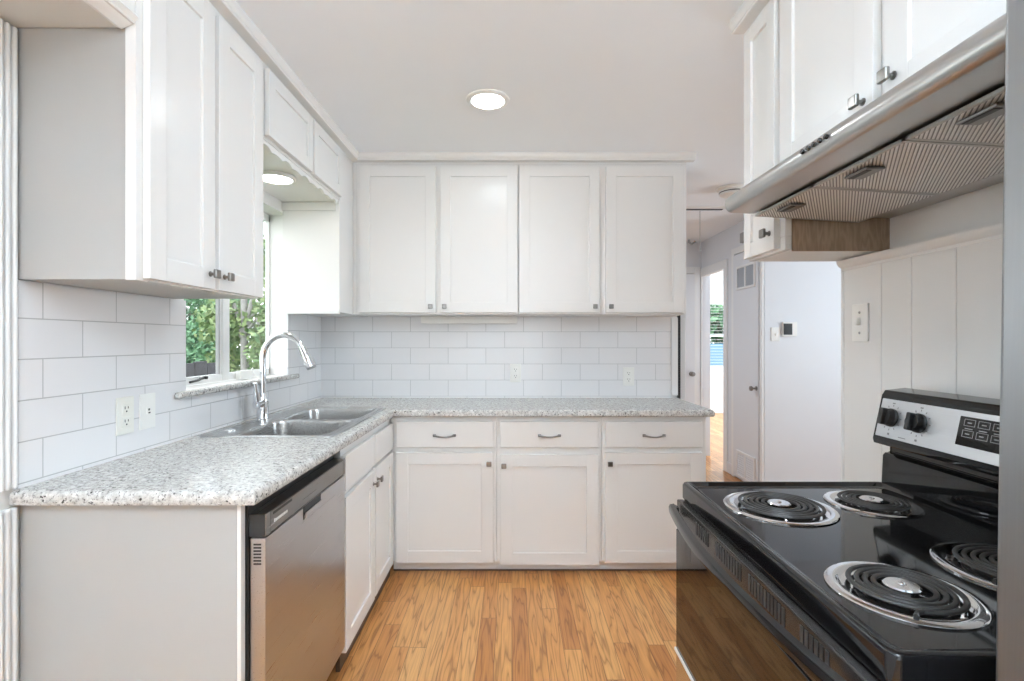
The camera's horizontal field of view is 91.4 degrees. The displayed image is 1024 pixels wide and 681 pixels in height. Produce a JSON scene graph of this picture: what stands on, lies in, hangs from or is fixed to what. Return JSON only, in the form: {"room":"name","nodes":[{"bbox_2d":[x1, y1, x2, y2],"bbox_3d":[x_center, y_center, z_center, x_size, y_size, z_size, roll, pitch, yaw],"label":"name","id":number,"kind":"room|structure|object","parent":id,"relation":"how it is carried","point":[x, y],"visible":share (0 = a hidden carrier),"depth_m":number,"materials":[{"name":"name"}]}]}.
{"room":"kitchen","nodes":[
{"label":"kitchen","id":0,"kind":"room"},
{"bbox_2d":[0,21,316,680],"bbox_3d":[-1.340,0.095,-0.095,0.160,2.390,7.010,0,0,0],"label":"wall","id":1,"kind":"structure","parent":0,"point":[272,206],"depth_m":2.79,"materials":[{"name":"paint"}]},
{"bbox_2d":[0,18,17,680],"bbox_3d":[-1.250,0.253,1.234,0.019,2.075,0.057,0,0,0],"label":"trim","id":2,"kind":"structure","parent":1,"relation":"attached to","point":[8,33],"depth_m":1.23,"materials":[{"name":"paint"}]},
{"bbox_2d":[0,0,138,28],"bbox_3d":[-1.097,-0.912,0.693,0.324,0.265,1.146,0,0,0],"label":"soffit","id":3,"kind":"object","parent":1,"relation":"attached to","point":[121,14],"visible":1,"depth_m":1.21,"materials":[{"name":"paint"}]},
{"bbox_2d":[17,0,262,298],"bbox_3d":[-1.079,-0.599,1.560,0.362,0.893,0.608,0,0,0],"label":"upper cabinet","id":4,"kind":"object","parent":1,"relation":"attached to","point":[140,144],"visible":1,"depth_m":1.29,"materials":[{"name":"white paint"}]},
{"bbox_2d":[15,280,320,489],"bbox_3d":[-1.256,0.113,2.275,0.008,0.531,2.013,0,0,0],"label":"tile backsplash","id":5,"kind":"structure","parent":1,"relation":"attached to","point":[81,350],"depth_m":1.54,"materials":[{"name":"white tile"}]},
{"bbox_2d":[116,396,133,435],"bbox_3d":[-1.247,0.242,1.613,0.009,0.120,0.072,0,0,0],"label":"wall outlet","id":6,"kind":"object","parent":5,"relation":"attached to","point":[124,405],"visible":1,"depth_m":1.61,"materials":[{"name":"beige plastic"}]},
{"bbox_2d":[122,403,129,427],"bbox_3d":[-1.245,0.242,1.613,0.004,0.076,0.034,0,0,0],"label":"receptacle","id":7,"kind":"object","parent":6,"relation":"attached to","point":[125,406],"depth_m":1.61,"materials":[{"name":"beige plastic"}]},
{"bbox_2d":[139,392,154,429],"bbox_3d":[-1.247,0.241,1.713,0.009,0.120,0.072,0,0,0],"label":"phone jack plate","id":8,"kind":"object","parent":5,"relation":"attached to","point":[146,401],"visible":1,"depth_m":1.70,"materials":[{"name":"white plastic"}]},
{"bbox_2d":[186,212,269,385],"bbox_3d":[-1.343,-0.256,2.357,0.061,0.889,0.875,0,0,0],"label":"window","id":9,"kind":"structure","parent":1,"relation":"in","point":[223,373],"depth_m":2.36,"materials":[{"name":"paint"}]},
{"bbox_2d":[175,374,299,398],"bbox_3d":[-1.290,0.204,2.375,0.124,0.026,1.050,0,0,0],"label":"trim","id":10,"kind":"structure","parent":1,"relation":"attached to","point":[201,391],"depth_m":2.16,"materials":[{"name":"stone"}]},
{"bbox_2d":[236,367,259,379],"bbox_3d":[-1.331,0.165,2.545,0.025,0.055,0.230,0,0,0],"label":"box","id":11,"kind":"object","parent":10,"relation":"on","point":[242,374],"visible":0.95,"depth_m":2.47,"materials":[{"name":"plastic"}]},
{"bbox_2d":[263,66,341,203],"bbox_3d":[-1.092,-0.893,2.305,0.335,0.303,0.859,0,0,0],"label":"upper cabinet","id":12,"kind":"object","parent":1,"relation":"attached to","point":[295,144],"visible":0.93,"depth_m":2.24,"materials":[{"name":"paint"}]},
{"bbox_2d":[263,170,295,184],"bbox_3d":[-1.090,-0.749,2.310,0.170,0.016,0.170,0,0,0],"label":"light","id":13,"kind":"object","parent":12,"relation":"attached to","point":[269,176],"visible":0.8,"depth_m":2.29,"materials":[{"name":"white plastic"}]},
{"bbox_2d":[282,153,367,316],"bbox_3d":[-1.101,-0.595,3.006,0.316,0.900,0.568,0,0,0],"label":"upper cabinet","id":14,"kind":"object","parent":1,"relation":"attached to","point":[317,236],"visible":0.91,"depth_m":2.75,"materials":[{"name":"paint"}]},
{"bbox_2d":[206,0,685,165],"bbox_3d":[-0.111,-1.073,1.704,2.295,0.054,3.169,0,0,0],"label":"trim","id":15,"kind":"structure","parent":1,"relation":"attached to","point":[207,1],"depth_m":2.97,"materials":[{"name":"paint"}]},
{"bbox_2d":[236,0,748,278],"bbox_3d":[2.375,-1.160,2.900,7.650,0.120,13.000,0,0,0],"label":"ceiling","id":16,"kind":"structure","parent":0,"point":[392,75],"depth_m":2.08,"materials":[{"name":"paint"}]},
{"bbox_2d":[209,0,358,161],"bbox_3d":[-0.919,-1.079,1.546,0.052,0.040,2.852,0,0,0],"label":"trim","id":17,"kind":"structure","parent":16,"relation":"attached to","point":[230,10],"depth_m":1.96,"materials":[{"name":"paint"}]},
{"bbox_2d":[466,89,508,109],"bbox_3d":[-0.110,-1.094,2.280,0.196,0.011,0.196,0,0,0],"label":"recessed light","id":18,"kind":"object","parent":16,"relation":"in","point":[482,99],"visible":1,"depth_m":2.26,"materials":[{"name":"white plastic"}]},
{"bbox_2d":[358,152,695,161],"bbox_3d":[0.086,-1.079,2.946,1.981,0.040,0.052,0,0,0],"label":"trim","id":19,"kind":"structure","parent":16,"relation":"attached to","point":[363,156],"depth_m":2.93,"materials":[{"name":"paint"}]},
{"bbox_2d":[686,206,725,232],"bbox_3d":[1.325,-1.094,4.700,0.950,0.012,1.200,0,0,0],"label":"attic hatch","id":20,"kind":"object","parent":16,"relation":"attached to","point":[695,215],"visible":0.09,"depth_m":4.28,"materials":[{"name":"paint"}]},
{"bbox_2d":[716,183,743,198],"bbox_3d":[1.585,-1.067,3.600,0.210,0.064,0.210,0,0,0],"label":"smoke detector","id":21,"kind":"object","parent":16,"relation":"attached to","point":[724,191],"visible":0.63,"depth_m":3.54,"materials":[{"name":"white plastic"}]},
{"bbox_2d":[729,0,768,33],"bbox_3d":[0.776,-1.079,1.141,0.052,0.040,1.178,0,0,0],"label":"trim","id":22,"kind":"structure","parent":16,"relation":"attached to","point":[749,10],"depth_m":1.64,"materials":[{"name":"paint"}]},
{"bbox_2d":[368,316,676,451],"bbox_3d":[-0.086,0.095,3.350,2.348,2.390,0.120,0,0,0],"label":"wall","id":23,"kind":"structure","parent":0,"point":[672,396],"depth_m":3.29,"materials":[{"name":"paint"}]},
{"bbox_2d":[357,165,517,316],"bbox_3d":[-0.443,-0.600,3.107,0.961,0.890,0.365,0,0,0],"label":"upper cabinet","id":24,"kind":"object","parent":23,"relation":"attached to","point":[433,240],"visible":1,"depth_m":2.96,"materials":[{"name":"paint"}]},
{"bbox_2d":[353,165,357,314],"bbox_3d":[-0.934,-0.600,2.982,0.020,0.890,0.020,0,0,0],"label":"trim","id":25,"kind":"structure","parent":24,"relation":"attached to","point":[354,166],"depth_m":2.97,"materials":[{"name":"paint"}]},
{"bbox_2d":[421,316,516,323],"bbox_3d":[-0.273,-0.131,3.196,0.610,0.046,0.077,0,0,0],"label":"light","id":26,"kind":"object","parent":24,"relation":"attached to","point":[424,319],"visible":1,"depth_m":3.17,"materials":[{"name":"white plastic"}]},
{"bbox_2d":[426,319,511,322],"bbox_3d":[-0.273,-0.122,3.164,0.545,0.029,0.012,0,0,0],"label":"diffuser","id":27,"kind":"object","parent":26,"relation":"attached to","point":[427,320],"depth_m":3.16,"materials":[{"name":"white plastic"}]},
{"bbox_2d":[321,317,670,397],"bbox_3d":[-0.104,0.113,3.286,2.296,0.531,0.008,0,0,0],"label":"tile backsplash","id":28,"kind":"structure","parent":23,"relation":"attached to","point":[362,357],"depth_m":3.28,"materials":[{"name":"white tile"}]},
{"bbox_2d":[510,364,520,381],"bbox_3d":[0.023,0.213,3.277,0.072,0.120,0.009,0,0,0],"label":"wall outlet","id":29,"kind":"object","parent":28,"relation":"attached to","point":[515,369],"visible":1,"depth_m":3.28,"materials":[{"name":"white plastic"}]},
{"bbox_2d":[513,367,517,378],"bbox_3d":[0.023,0.213,3.275,0.034,0.076,0.004,0,0,0],"label":"receptacle","id":30,"kind":"object","parent":29,"relation":"attached to","point":[515,369],"depth_m":3.27,"materials":[{"name":"white plastic"}]},
{"bbox_2d":[623,367,633,385],"bbox_3d":[0.765,0.236,3.277,0.072,0.120,0.009,0,0,0],"label":"wall outlet","id":31,"kind":"object","parent":28,"relation":"attached to","point":[628,372],"visible":1,"depth_m":3.28,"materials":[{"name":"white plastic"}]},
{"bbox_2d":[626,371,630,381],"bbox_3d":[0.765,0.236,3.275,0.034,0.076,0.004,0,0,0],"label":"receptacle","id":32,"kind":"object","parent":31,"relation":"attached to","point":[628,373],"depth_m":3.27,"materials":[{"name":"white plastic"}]},
{"bbox_2d":[518,165,685,316],"bbox_3d":[0.537,-0.600,3.107,0.997,0.890,0.365,0,0,0],"label":"upper cabinet","id":33,"kind":"object","parent":23,"relation":"attached to","point":[594,240],"visible":0.98,"depth_m":2.96,"materials":[{"name":"paint"}]},
{"bbox_2d":[671,318,677,394],"bbox_3d":[1.067,0.105,3.284,0.043,0.510,0.012,0,0,0],"label":"trim","id":34,"kind":"structure","parent":23,"relation":"attached to","point":[674,321],"depth_m":3.28,"materials":[{"name":"paint"}]},
{"bbox_2d":[677,315,679,398],"bbox_3d":[1.098,0.095,3.345,0.016,2.390,0.130,0,0,0],"label":"trim","id":35,"kind":"structure","parent":23,"relation":"attached to","point":[678,317],"depth_m":3.28,"materials":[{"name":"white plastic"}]},
{"bbox_2d":[680,314,685,400],"bbox_3d":[1.137,0.240,3.388,0.057,2.100,0.075,0,0,0],"label":"trim","id":36,"kind":"structure","parent":23,"relation":"attached to","point":[682,317],"depth_m":3.35,"materials":[{"name":"paint"}]},
{"bbox_2d":[326,413,743,680],"bbox_3d":[2.375,1.340,2.900,7.650,0.100,13.000,0,0,0],"label":"floor","id":37,"kind":"structure","parent":0,"point":[422,625],"depth_m":2.25,"materials":[{"name":"brown wood"}]},
{"bbox_2d":[20,505,244,680],"bbox_3d":[-0.974,0.852,1.286,0.566,0.876,0.021,0,0,0],"label":"end panel","id":38,"kind":"object","parent":37,"relation":"on","point":[108,592],"visible":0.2,"depth_m":1.28,"materials":[{"name":"grey paint"}]},
{"bbox_2d":[245,455,344,680],"bbox_3d":[-0.919,0.855,1.619,0.562,0.870,0.634,0,0,0],"label":"dishwasher","id":39,"kind":"object","parent":37,"relation":"on","point":[295,536],"visible":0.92,"depth_m":1.52,"materials":[{"name":"silver metal"}]},
{"bbox_2d":[334,419,392,671],"bbox_3d":[-0.938,0.852,2.381,0.634,0.876,0.871,0,0,0],"label":"base cabinet","id":40,"kind":"object","parent":37,"relation":"on","point":[368,474],"visible":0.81,"depth_m":2.25,"materials":[{"name":"paint"}]},
{"bbox_2d":[391,417,496,568],"bbox_3d":[-0.374,0.852,2.994,0.579,0.876,0.590,0,0,0],"label":"base cabinet","id":41,"kind":"object","parent":37,"relation":"on","point":[445,468],"visible":0.9,"depth_m":2.74,"materials":[{"name":"paint"}]},
{"bbox_2d":[393,569,675,570],"bbox_3d":[0.202,1.285,2.801,1.732,0.010,0.006,0,0,0],"label":"baseboard","id":42,"kind":"structure","parent":37,"relation":"on","point":[393,569],"depth_m":2.80,"materials":[{"name":"white wood"}]},
{"bbox_2d":[497,417,600,568],"bbox_3d":[0.204,0.852,2.994,0.575,0.876,0.590,0,0,0],"label":"base cabinet","id":43,"kind":"object","parent":37,"relation":"on","point":[549,468],"visible":0.92,"depth_m":2.74,"materials":[{"name":"paint"}]},
{"bbox_2d":[600,417,705,568],"bbox_3d":[0.780,0.852,2.994,0.575,0.876,0.590,0,0,0],"label":"base cabinet","id":44,"kind":"object","parent":37,"relation":"on","point":[646,462],"visible":0.79,"depth_m":2.74,"materials":[{"name":"paint"}]},
{"bbox_2d":[9,398,714,504],"bbox_3d":[-0.077,0.395,2.263,2.348,0.038,2.037,0,0,0],"label":"countertop","id":45,"kind":"structure","parent":44,"relation":"on","point":[194,470],"depth_m":1.64,"materials":[{"name":"grey stone"}]},
{"bbox_2d":[252,332,315,420],"bbox_3d":[-1.062,0.167,2.332,0.280,0.412,0.101,0,0,0],"label":"kitchen faucet","id":46,"kind":"object","parent":45,"relation":"on","point":[260,402],"visible":1,"depth_m":2.34,"materials":[{"name":"silver metal"}]},
{"bbox_2d":[199,408,385,437],"bbox_3d":[-0.956,0.464,2.351,0.532,0.185,0.842,0,0,0],"label":"sink","id":47,"kind":"object","parent":45,"relation":"in","point":[291,422],"visible":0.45,"depth_m":2.33,"materials":[{"name":"metal"}]},
{"bbox_2d":[224,428,236,431],"bbox_3d":[-1.165,0.369,2.070,0.048,0.007,0.048,0,0,0],"label":"cover","id":48,"kind":"object","parent":47,"relation":"on","point":[229,429],"visible":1,"depth_m":2.06,"materials":[{"name":"silver metal"}]},
{"bbox_2d":[669,388,999,680],"bbox_3d":[0.733,0.708,0.966,0.695,1.164,0.743,0,0,0],"label":"electric stove","id":49,"kind":"object","parent":37,"relation":"on","point":[894,578],"visible":0.93,"depth_m":0.97,"materials":[{"name":"black metal"}]},
{"bbox_2d":[683,482,997,680],"bbox_3d":[0.721,0.398,0.966,0.538,0.046,0.743,0,0,0],"label":"cooktop","id":50,"kind":"object","parent":49,"relation":"in","point":[898,580],"depth_m":0.86,"materials":[{"name":"black metal"}]},
{"bbox_2d":[996,0,1023,680],"bbox_3d":[0.768,0.420,0.056,0.648,1.740,0.921,0,0,0],"label":"refrigerator","id":51,"kind":"object","parent":37,"relation":"on","point":[1010,567],"visible":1,"depth_m":0.50,"materials":[{"name":"grey metal"}]},
{"bbox_2d":[686,242,709,455],"bbox_3d":[0.385,0.095,5.650,3.670,2.390,0.100,0,0,0],"label":"wall","id":52,"kind":"structure","parent":0,"point":[693,256],"depth_m":5.60,"materials":[{"name":"paint"}]},
{"bbox_2d":[686,267,699,404],"bbox_3d":[1.660,0.235,5.542,0.880,2.110,0.114,0,0,0],"label":"hall door","id":53,"kind":"structure","parent":52,"relation":"in","point":[692,273],"depth_m":5.56,"materials":[{"name":"paint"}]},
{"bbox_2d":[710,279,722,406],"bbox_3d":[3.600,0.095,8.950,3.200,2.390,0.100,0,0,0],"label":"wall","id":54,"kind":"structure","parent":0,"point":[716,285],"depth_m":8.90,"materials":[{"name":"paint"}]},
{"bbox_2d":[710,407,722,412],"bbox_3d":[3.550,1.235,8.893,2.900,0.110,0.015,0,0,0],"label":"baseboard","id":55,"kind":"structure","parent":54,"relation":"attached to","point":[715,409],"depth_m":8.88,"materials":[{"name":"paint"}]},
{"bbox_2d":[710,304,722,368],"bbox_3d":[3.745,-0.085,8.910,0.930,1.190,0.100,0,0,0],"label":"window","id":56,"kind":"structure","parent":54,"relation":"in","point":[711,367],"depth_m":8.88,"materials":[{"name":"paint"}]},
{"bbox_2d":[710,302,722,342],"bbox_3d":[3.745,-0.142,8.886,0.800,1.085,0.027,0,0,0],"label":"window blind","id":57,"kind":"object","parent":56,"relation":"attached to","point":[710,302],"visible":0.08,"depth_m":8.87,"materials":[{"name":"white plastic"}]},
{"bbox_2d":[701,220,743,480],"bbox_3d":[2.138,0.095,4.950,0.035,2.390,1.300,0,0,0],"label":"wall","id":58,"kind":"structure","parent":0,"point":[717,248],"depth_m":4.99,"materials":[{"name":"paint"}]},
{"bbox_2d":[700,259,727,471],"bbox_3d":[2.111,0.245,5.252,0.018,2.090,0.693,0,0,0],"label":"trim","id":59,"kind":"structure","parent":58,"relation":"attached to","point":[722,265],"depth_m":4.95,"materials":[{"name":"paint"}]},
{"bbox_2d":[740,232,743,242],"bbox_3d":[2.102,-0.935,4.490,0.034,0.090,0.180,0,0,0],"label":"door chime","id":60,"kind":"object","parent":58,"relation":"attached to","point":[742,233],"visible":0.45,"depth_m":4.54,"materials":[{"name":"grey plastic"}]},
{"bbox_2d":[736,261,755,289],"bbox_3d":[2.083,-0.573,4.463,0.014,0.215,0.355,0,0,0],"label":"air vent","id":61,"kind":"object","parent":58,"relation":"in","point":[745,271],"depth_m":4.44,"materials":[{"name":"metal"}]},
{"bbox_2d":[736,449,755,481],"bbox_3d":[2.083,1.130,4.463,0.014,0.240,0.355,0,0,0],"label":"air vent","id":62,"kind":"object","parent":58,"relation":"in","point":[745,460],"depth_m":4.45,"materials":[{"name":"metal"}]},
{"bbox_2d":[731,245,763,481],"bbox_3d":[2.075,0.210,4.494,0.089,2.160,0.583,0,0,0],"label":"closet door","id":63,"kind":"structure","parent":58,"relation":"in","point":[747,277],"depth_m":4.44,"materials":[{"name":"paint"}]},
{"bbox_2d":[727,462,730,473],"bbox_3d":[3.053,1.240,4.545,1.894,0.100,0.719,0,0,0],"label":"baseboard","id":64,"kind":"structure","parent":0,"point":[728,463],"depth_m":4.84,"materials":[{"name":"paint"}]},
{"bbox_2d":[764,262,840,481],"bbox_3d":[3.110,0.095,4.250,1.980,2.390,0.100,0,0,0],"label":"wall","id":65,"kind":"structure","parent":0,"point":[802,372],"depth_m":4.20,"materials":[{"name":"paint"}]},
{"bbox_2d":[771,327,779,340],"bbox_3d":[2.211,-0.052,4.191,0.072,0.115,0.015,0,0,0],"label":"hall light switch","id":66,"kind":"object","parent":65,"relation":"attached to","point":[775,331],"visible":1,"depth_m":4.19,"materials":[{"name":"white plastic"}]},
{"bbox_2d":[782,322,796,335],"bbox_3d":[2.325,-0.095,4.187,0.120,0.120,0.024,0,0,0],"label":"thermostat","id":67,"kind":"object","parent":65,"relation":"attached to","point":[788,328],"visible":1,"depth_m":4.18,"materials":[{"name":"white plastic"}]},
{"bbox_2d":[890,182,1002,248],"bbox_3d":[1.165,0.095,-0.964,0.110,2.390,5.272,0,0,0],"label":"wall","id":68,"kind":"structure","parent":0,"point":[984,206],"depth_m":1.27,"materials":[{"name":"paint"}]},
{"bbox_2d":[744,0,889,261],"bbox_3d":[0.932,-0.654,1.580,0.355,0.782,0.224,0,0,0],"label":"upper cabinet","id":69,"kind":"object","parent":68,"relation":"attached to","point":[766,239],"visible":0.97,"depth_m":1.52,"materials":[{"name":"paint"}]},
{"bbox_2d":[841,270,843,481],"bbox_3d":[1.165,0.514,1.678,0.115,1.552,0.012,0,0,0],"label":"trim","id":70,"kind":"structure","parent":68,"relation":"attached to","point":[842,272],"depth_m":1.68,"materials":[{"name":"paint"}]},
{"bbox_2d":[852,303,868,340],"bbox_3d":[1.090,-0.056,1.573,0.020,0.118,0.071,0,0,0],"label":"toggle switch","id":71,"kind":"object","parent":68,"relation":"attached to","point":[860,312],"visible":1,"depth_m":1.57,"materials":[{"name":"white plastic"}]},
{"bbox_2d":[780,0,1005,161],"bbox_3d":[0.932,-0.765,1.009,0.355,0.560,0.914,0,0,0],"label":"upper cabinet","id":72,"kind":"object","parent":68,"relation":"attached to","point":[837,57],"visible":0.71,"depth_m":1.16,"materials":[{"name":"paint"}]},
{"bbox_2d":[749,0,770,28],"bbox_3d":[0.956,-1.073,1.122,0.306,0.054,1.140,0,0,0],"label":"trim","id":73,"kind":"structure","parent":72,"relation":"on","point":[769,0],"depth_m":1.61,"materials":[{"name":"paint"}]},
{"bbox_2d":[725,13,1005,222],"bbox_3d":[0.863,-0.413,1.010,0.491,0.141,0.908,0,0,0],"label":"range hood","id":74,"kind":"object","parent":72,"relation":"attached to","point":[936,136],"visible":0.97,"depth_m":0.97,"materials":[{"name":"metal"}]},
{"bbox_2d":[837,222,1002,270],"bbox_3d":[1.095,-0.246,0.997,0.030,0.032,1.334,0,0,0],"label":"trim","id":75,"kind":"structure","parent":68,"relation":"attached to","point":[994,231],"depth_m":1.30,"materials":[{"name":"paint"}]},
{"bbox_2d":[844,238,1002,481],"bbox_3d":[1.105,0.525,0.994,0.010,1.530,1.327,0,0,0],"label":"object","id":76,"kind":"structure","parent":68,"relation":"attached to","point":[935,317],"depth_m":1.35,"materials":[{"name":"paint"}]},
{"label":"outside","id":77,"kind":"structure","parent":0,"visible":0},
{"bbox_3d":[-8.725,1.740,10.000,14.550,0.100,24.000,0,0,0],"label":"ground","id":78,"kind":"structure","parent":77,"visible":0},
{"bbox_2d":[186,361,215,376],"bbox_3d":[-2.230,0.919,3.285,0.020,1.541,1.010,0,0,0],"label":"fence","id":79,"kind":"object","parent":78,"relation":"on","point":[199,368],"visible":0.16,"depth_m":3.56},
{"bbox_2d":[186,315,231,362],"bbox_3d":[-4.836,0.630,7.533,1.451,2.124,1.554,0,0,-14],"label":"shrub","id":80,"kind":"object","parent":78,"relation":"on","point":[196,350],"visible":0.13,"depth_m":7.27,"materials":[{"name":"green plant"}]},
{"bbox_2d":[184,299,255,328],"bbox_3d":[-5.565,0.228,8.974,2.179,2.927,1.572,0,0,0],"label":"tree","id":81,"kind":"object","parent":78,"relation":"on","point":[189,302],"visible":0.06,"depth_m":8.68,"materials":[{"name":"green plant"}]},
{"bbox_2d":[190,221,268,374],"bbox_3d":[-2.950,0.149,5.676,1.345,3.085,1.078,0,0,5],"label":"tree","id":82,"kind":"object","parent":78,"relation":"on","point":[243,326],"visible":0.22,"depth_m":5.55,"materials":[{"name":"green plant"}]},
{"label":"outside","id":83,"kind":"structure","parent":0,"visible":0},
{"bbox_3d":[6.000,1.740,14.750,12.000,0.100,10.500,0,0,0],"label":"ground","id":84,"kind":"structure","parent":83,"visible":0},
{"bbox_2d":[710,344,722,365],"bbox_3d":[4.750,0.880,11.100,5.500,1.620,0.200,0,0,0],"label":"wall","id":85,"kind":"structure","parent":84,"relation":"on","point":[716,350],"depth_m":11.00,"materials":[{"name":"blue"}]},
{"bbox_2d":[710,305,722,343],"bbox_3d":[4.500,0.249,12.006,3.454,2.885,1.428,0,0,0],"label":"bush","id":86,"kind":"object","parent":84,"relation":"on","point":[716,311],"visible":0.16,"depth_m":11.73,"materials":[{"name":"green plant"}]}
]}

